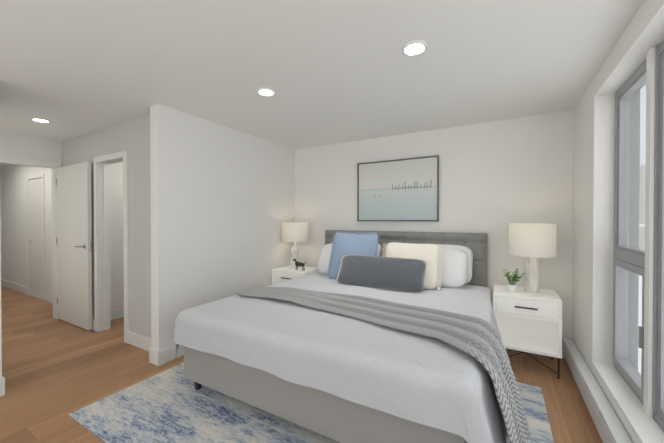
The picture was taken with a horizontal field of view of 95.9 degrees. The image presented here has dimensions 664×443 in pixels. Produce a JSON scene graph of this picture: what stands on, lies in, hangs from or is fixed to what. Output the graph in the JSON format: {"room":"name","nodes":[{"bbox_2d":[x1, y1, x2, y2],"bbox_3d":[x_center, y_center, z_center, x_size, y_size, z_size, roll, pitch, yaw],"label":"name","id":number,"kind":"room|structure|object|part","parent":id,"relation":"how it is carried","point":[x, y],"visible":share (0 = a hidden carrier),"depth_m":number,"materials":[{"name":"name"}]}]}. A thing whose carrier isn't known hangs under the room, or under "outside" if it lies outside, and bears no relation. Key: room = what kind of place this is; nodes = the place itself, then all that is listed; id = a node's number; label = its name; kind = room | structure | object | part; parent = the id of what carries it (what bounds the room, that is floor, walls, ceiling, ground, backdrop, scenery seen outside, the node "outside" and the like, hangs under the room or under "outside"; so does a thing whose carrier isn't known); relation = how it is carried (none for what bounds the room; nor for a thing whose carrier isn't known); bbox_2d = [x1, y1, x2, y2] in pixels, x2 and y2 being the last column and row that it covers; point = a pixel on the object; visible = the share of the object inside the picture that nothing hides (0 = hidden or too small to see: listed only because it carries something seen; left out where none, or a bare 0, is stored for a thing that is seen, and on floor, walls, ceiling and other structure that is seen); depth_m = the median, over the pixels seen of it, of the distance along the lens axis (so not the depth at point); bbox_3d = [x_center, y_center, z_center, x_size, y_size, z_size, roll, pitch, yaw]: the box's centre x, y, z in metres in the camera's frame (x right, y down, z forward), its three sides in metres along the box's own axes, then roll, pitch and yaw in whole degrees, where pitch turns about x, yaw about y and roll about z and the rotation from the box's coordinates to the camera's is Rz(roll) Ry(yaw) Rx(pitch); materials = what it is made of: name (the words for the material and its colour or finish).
{"room":"bedroom","nodes":[
{"label":"bedroom","id":0,"kind":"room"},
{"bbox_2d":[0,223,1,378],"bbox_3d":[-3.298,0.138,1.062,0.120,2.410,2.890,0,1,30],"label":"wall","id":1,"kind":"structure","parent":0,"point":[0,313],"depth_m":2.29,"materials":[{"name":"white paint"}]},
{"bbox_2d":[0,376,4,395],"bbox_3d":[-3.238,1.278,1.044,0.013,0.130,2.903,0,1,30],"label":"baseboard","id":2,"kind":"structure","parent":1,"relation":"attached to","point":[2,381],"depth_m":2.29,"materials":[{"name":"white paint"}]},
{"bbox_2d":[0,164,52,294],"bbox_3d":[-5.322,0.102,5.361,3.860,2.410,0.120,0,1,30],"label":"wall","id":3,"kind":"structure","parent":0,"point":[13,219],"depth_m":5.61,"materials":[{"name":"white paint"}]},
{"bbox_2d":[1,279,52,302],"bbox_3d":[-5.268,1.243,5.263,3.660,0.130,0.013,0,1,30],"label":"baseboard","id":4,"kind":"structure","parent":3,"relation":"attached to","point":[17,287],"depth_m":5.38,"materials":[{"name":"white paint"}]},
{"bbox_2d":[28,177,42,291],"bbox_3d":[-5.125,0.278,5.153,0.666,2.038,0.045,0,1,30],"label":"closet door","id":5,"kind":"structure","parent":3,"relation":"in","point":[35,270],"depth_m":5.16,"materials":[{"name":"white paint"}]},
{"bbox_2d":[0,131,61,162],"bbox_3d":[-3.882,0.115,3.868,0.120,2.410,1.290,0,1,30],"label":"wall","id":6,"kind":"structure","parent":0,"point":[25,146],"depth_m":3.81,"materials":[{"name":"white paint"}]},
{"bbox_2d":[0,155,61,318],"bbox_3d":[-3.979,0.265,3.682,0.136,2.112,0.992,0,1,30],"label":"door frame","id":7,"kind":"structure","parent":6,"relation":"attached to","point":[3,159],"depth_m":4.06,"materials":[{"name":"white paint"}]},
{"bbox_2d":[62,115,150,337],"bbox_3d":[-2.633,0.117,3.566,2.350,2.410,0.120,0,1,30],"label":"wall","id":8,"kind":"structure","parent":0,"point":[137,138],"depth_m":3.20,"materials":[{"name":"white paint"}]},
{"bbox_2d":[56,162,93,329],"bbox_3d":[-3.311,0.294,3.813,0.932,2.028,0.116,0,1,30],"label":"entry door","id":9,"kind":"structure","parent":8,"relation":"in","point":[74,237],"depth_m":3.77,"materials":[{"name":"white paint"}]},
{"bbox_2d":[92,318,94,329],"bbox_3d":[-3.268,1.255,3.859,0.925,0.130,0.013,0,1,30],"label":"baseboard","id":10,"kind":"structure","parent":8,"relation":"attached to","point":[93,320],"depth_m":3.64,"materials":[{"name":"white paint"}]},
{"bbox_2d":[94,151,128,342],"bbox_3d":[-2.545,0.277,3.439,0.734,2.092,0.016,0,1,30],"label":"door frame","id":11,"kind":"structure","parent":8,"relation":"attached to","point":[102,244],"depth_m":3.60,"materials":[{"name":"white paint"}]},
{"bbox_2d":[127,331,156,355],"bbox_3d":[-1.934,1.261,3.100,0.665,0.130,0.013,0,1,30],"label":"baseboard","id":12,"kind":"structure","parent":8,"relation":"attached to","point":[137,340],"depth_m":3.13,"materials":[{"name":"white paint"}]},
{"bbox_2d":[110,162,123,309],"bbox_3d":[-2.825,0.111,4.371,0.120,2.410,1.090,0,1,30],"label":"wall","id":13,"kind":"structure","parent":0,"point":[116,245],"depth_m":4.07,"materials":[{"name":"white paint"}]},
{"bbox_2d":[111,307,123,319],"bbox_3d":[-2.775,1.251,4.335,0.013,0.130,1.060,0,1,30],"label":"baseboard","id":14,"kind":"structure","parent":13,"relation":"attached to","point":[116,313],"depth_m":4.07,"materials":[{"name":"white paint"}]},
{"bbox_2d":[150,104,294,350],"bbox_3d":[-1.137,0.116,3.698,0.120,2.410,2.090,0,1,30],"label":"wall","id":15,"kind":"structure","parent":0,"point":[222,203],"depth_m":3.24,"materials":[{"name":"white paint"}]},
{"bbox_2d":[156,345,183,365],"bbox_3d":[-1.089,1.257,3.655,0.013,0.130,2.073,0,1,30],"label":"baseboard","id":16,"kind":"structure","parent":15,"relation":"attached to","point":[159,358],"depth_m":2.83,"materials":[{"name":"white paint"}]},
{"bbox_2d":[0,286,602,442],"bbox_3d":[-3.245,1.379,2.763,10.050,0.100,6.120,0,1,30],"label":"floor","id":17,"kind":"structure","parent":0,"point":[56,373],"depth_m":2.59,"materials":[{"name":"brown wood"}]},
{"bbox_2d":[272,265,317,284],"bbox_3d":[-0.498,0.983,4.121,0.510,0.670,0.436,0,1,30],"label":"nightstand","id":18,"kind":"object","parent":17,"relation":"on","point":[283,274],"visible":0.35,"depth_m":4.00,"materials":[{"name":"white wood"}]},
{"bbox_2d":[282,222,307,267],"bbox_3d":[-0.520,0.329,4.218,0.360,0.635,0.360,0,1,30],"label":"lamp","id":19,"kind":"object","parent":18,"relation":"on","point":[294,232],"visible":0.96,"depth_m":4.08,"materials":[{"name":"white fabric"}]},
{"bbox_2d":[293,259,305,270],"bbox_3d":[-0.431,0.574,3.985,0.227,0.152,0.054,0,1,30],"label":"dog figurine","id":20,"kind":"object","parent":18,"relation":"on","point":[299,264],"visible":1,"depth_m":3.97,"materials":[{"name":"brown ceramic"}]},
{"bbox_2d":[69,362,553,442],"bbox_3d":[-0.072,1.328,2.222,2.860,0.011,2.000,0,1,30],"label":"rug","id":21,"kind":"object","parent":17,"relation":"on","point":[172,405],"visible":0.3,"depth_m":2.02,"materials":[{"name":"blue fabric"}]},
{"bbox_2d":[173,230,530,442],"bbox_3d":[0.331,0.720,2.722,2.394,1.193,2.304,0,1,30],"label":"bed","id":22,"kind":"object","parent":21,"relation":"on","point":[361,336],"visible":1,"depth_m":1.88,"materials":[{"name":"grey fabric"}]},
{"bbox_2d":[317,243,332,273],"bbox_3d":[0.177,0.470,3.705,0.755,0.434,0.185,0,-30,28],"label":"pillow","id":23,"kind":"object","parent":22,"relation":"on","point":[324,260],"depth_m":3.76,"materials":[{"name":"fabric"}]},
{"bbox_3d":[0.249,1.123,2.765,2.020,0.387,2.145,0,1,30],"label":"frame","id":24,"kind":"part","parent":22,"relation":"part of","materials":[{"name":"grey fabric"}]},
{"bbox_2d":[328,233,377,278],"bbox_3d":[0.238,0.398,3.447,0.559,0.559,0.154,0,-19,27],"label":"pillow","id":25,"kind":"object","parent":22,"relation":"on","point":[366,244],"depth_m":3.44,"materials":[{"name":"blue fabric"}]},
{"bbox_2d":[376,244,381,255],"bbox_3d":[0.262,0.456,3.833,0.755,0.444,0.161,0,-26,30],"label":"pillow","id":26,"kind":"object","parent":22,"relation":"on","point":[379,248],"depth_m":3.68,"materials":[{"name":"fabric"}]},
{"bbox_2d":[235,287,530,442],"bbox_3d":[0.093,0.897,2.174,2.263,0.526,0.891,0,1,30],"label":"throw","id":27,"kind":"object","parent":22,"relation":"on","point":[469,346],"depth_m":1.81,"materials":[{"name":"grey fabric"}]},
{"bbox_3d":[0.789,0.651,3.711,2.020,1.060,0.130,0,1,30],"label":"headboard","id":28,"kind":"part","parent":22,"relation":"part of","materials":[{"name":"grey fabric"}]},
{"bbox_2d":[385,242,439,288],"bbox_3d":[0.808,0.446,3.116,0.582,0.466,0.165,0,-21,33],"label":"pillow","id":29,"kind":"object","parent":22,"relation":"on","point":[430,253],"depth_m":3.03,"materials":[{"name":"white fabric"}]},
{"bbox_2d":[437,248,468,287],"bbox_3d":[1.047,0.478,3.212,0.755,0.434,0.185,0,-32,36],"label":"pillow","id":30,"kind":"object","parent":22,"relation":"on","point":[455,266],"depth_m":3.00,"materials":[{"name":"fabric"}]},
{"bbox_2d":[436,244,472,283],"bbox_3d":[1.148,0.460,3.329,0.755,0.444,0.161,0,-26,30],"label":"pillow","id":31,"kind":"object","parent":22,"relation":"on","point":[468,248],"depth_m":3.22,"materials":[{"name":"fabric"}]},
{"bbox_2d":[493,284,561,378],"bbox_3d":[1.805,0.994,2.810,0.510,0.670,0.436,0,1,30],"label":"nightstand","id":32,"kind":"object","parent":17,"relation":"on","point":[527,323],"visible":0.85,"depth_m":2.71,"materials":[{"name":"white wood"}]},
{"bbox_2d":[504,269,524,292],"bbox_3d":[1.704,0.554,2.811,0.183,0.208,0.172,0,1,30],"label":"potted plant","id":33,"kind":"object","parent":32,"relation":"on","point":[511,287],"visible":1,"depth_m":2.79,"materials":[{"name":"green plant"}]},
{"bbox_2d":[509,223,556,293],"bbox_3d":[1.862,0.339,2.793,0.370,0.640,0.370,0,1,30],"label":"lamp","id":34,"kind":"object","parent":32,"relation":"on","point":[532,244],"visible":1,"depth_m":2.68,"materials":[{"name":"fabric"}]},
{"bbox_2d":[563,337,632,442],"bbox_3d":[0.861,1.249,0.408,0.072,0.200,5.750,0,1,30],"label":"baseboard heater","id":35,"kind":"object","parent":17,"relation":"on","point":[608,424],"visible":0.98,"depth_m":1.98,"materials":[{"name":"white paint"}]},
{"bbox_2d":[0,0,644,166],"bbox_3d":[-3.245,-1.131,2.742,10.050,0.100,6.120,0,1,30],"label":"ceiling","id":36,"kind":"structure","parent":0,"point":[329,72],"depth_m":2.02,"materials":[{"name":"white paint"}]},
{"bbox_2d":[31,117,50,122],"bbox_3d":[-3.101,-1.079,3.189,0.156,0.012,0.156,0,1,30],"label":"recessed light","id":37,"kind":"object","parent":36,"relation":"in","point":[37,119],"visible":1,"depth_m":3.18,"materials":[{"name":"white plastic"}]},
{"bbox_2d":[257,87,275,96],"bbox_3d":[-0.545,-1.073,2.483,0.156,0.012,0.156,0,1,30],"label":"recessed light","id":38,"kind":"object","parent":36,"relation":"in","point":[265,91],"visible":0.96,"depth_m":2.46,"materials":[{"name":"white plastic"}]},
{"bbox_2d":[402,40,427,55],"bbox_3d":[0.509,-1.067,1.849,0.156,0.012,0.156,0,1,30],"label":"recessed light","id":39,"kind":"object","parent":36,"relation":"in","point":[414,47],"visible":1,"depth_m":1.84,"materials":[{"name":"white plastic"}]},
{"bbox_2d":[295,110,572,341],"bbox_3d":[0.974,0.116,3.768,3.720,2.410,0.120,0,1,30],"label":"wall","id":40,"kind":"structure","parent":0,"point":[496,178],"depth_m":3.30,"materials":[{"name":"white paint"}]},
{"bbox_2d":[357,155,438,220],"bbox_3d":[0.800,-0.390,3.772,1.040,0.770,0.032,0,1,30],"label":"picture","id":41,"kind":"object","parent":40,"relation":"attached to","point":[407,189],"visible":0.96,"depth_m":3.74,"materials":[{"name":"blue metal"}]},
{"bbox_2d":[572,79,639,371],"bbox_3d":[2.262,0.126,2.523,0.250,2.410,0.770,0,1,30],"label":"wall","id":42,"kind":"structure","parent":0,"point":[593,222],"depth_m":2.24,"materials":[{"name":"white paint"}]},
{"bbox_2d":[592,364,640,442],"bbox_3d":[0.815,1.217,-0.010,0.250,0.270,5.080,0,1,30],"label":"curb","id":43,"kind":"object","parent":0,"point":[630,431],"depth_m":1.78,"materials":[{"name":"white paint"}]},
{"bbox_2d":[592,361,663,442],"bbox_3d":[0.760,1.076,0.032,0.119,0.012,5.060,0,1,30],"label":"window sill","id":44,"kind":"structure","parent":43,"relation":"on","point":[646,428],"depth_m":1.72,"materials":[{"name":"white paint"}]},
{"bbox_2d":[613,39,663,431],"bbox_3d":[0.825,0.082,-0.013,0.090,2.000,5.060,0,1,30],"label":"window","id":45,"kind":"structure","parent":43,"relation":"on","point":[646,386],"depth_m":1.65,"materials":[{"name":"silver metal"}]},
{"bbox_3d":[0.830,0.082,-0.034,0.006,1.940,5.030,0,1,30],"label":"glass","id":46,"kind":"part","parent":45,"relation":"part of","materials":[{"name":"clear glass"}]},
{"bbox_2d":[594,0,663,95],"bbox_3d":[0.815,-0.988,-0.028,0.250,0.140,5.080,0,1,30],"label":"wall","id":47,"kind":"structure","parent":0,"point":[642,35],"depth_m":1.66,"materials":[{"name":"white paint"}]},
{"label":"outside","id":48,"kind":"structure","parent":0,"visible":0},
{"bbox_2d":[639,84,645,249],"bbox_3d":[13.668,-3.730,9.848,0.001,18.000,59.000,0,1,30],"label":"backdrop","id":49,"kind":"structure","parent":48,"point":[643,168],"depth_m":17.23,"materials":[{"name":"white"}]},
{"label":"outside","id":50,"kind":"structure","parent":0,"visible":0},
{"bbox_2d":[638,224,644,373],"bbox_3d":[2.130,0.724,0.354,1.650,1.250,15.020,0,1,30],"label":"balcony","id":51,"kind":"object","parent":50,"point":[639,317],"depth_m":3.86,"materials":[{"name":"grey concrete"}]}
]}

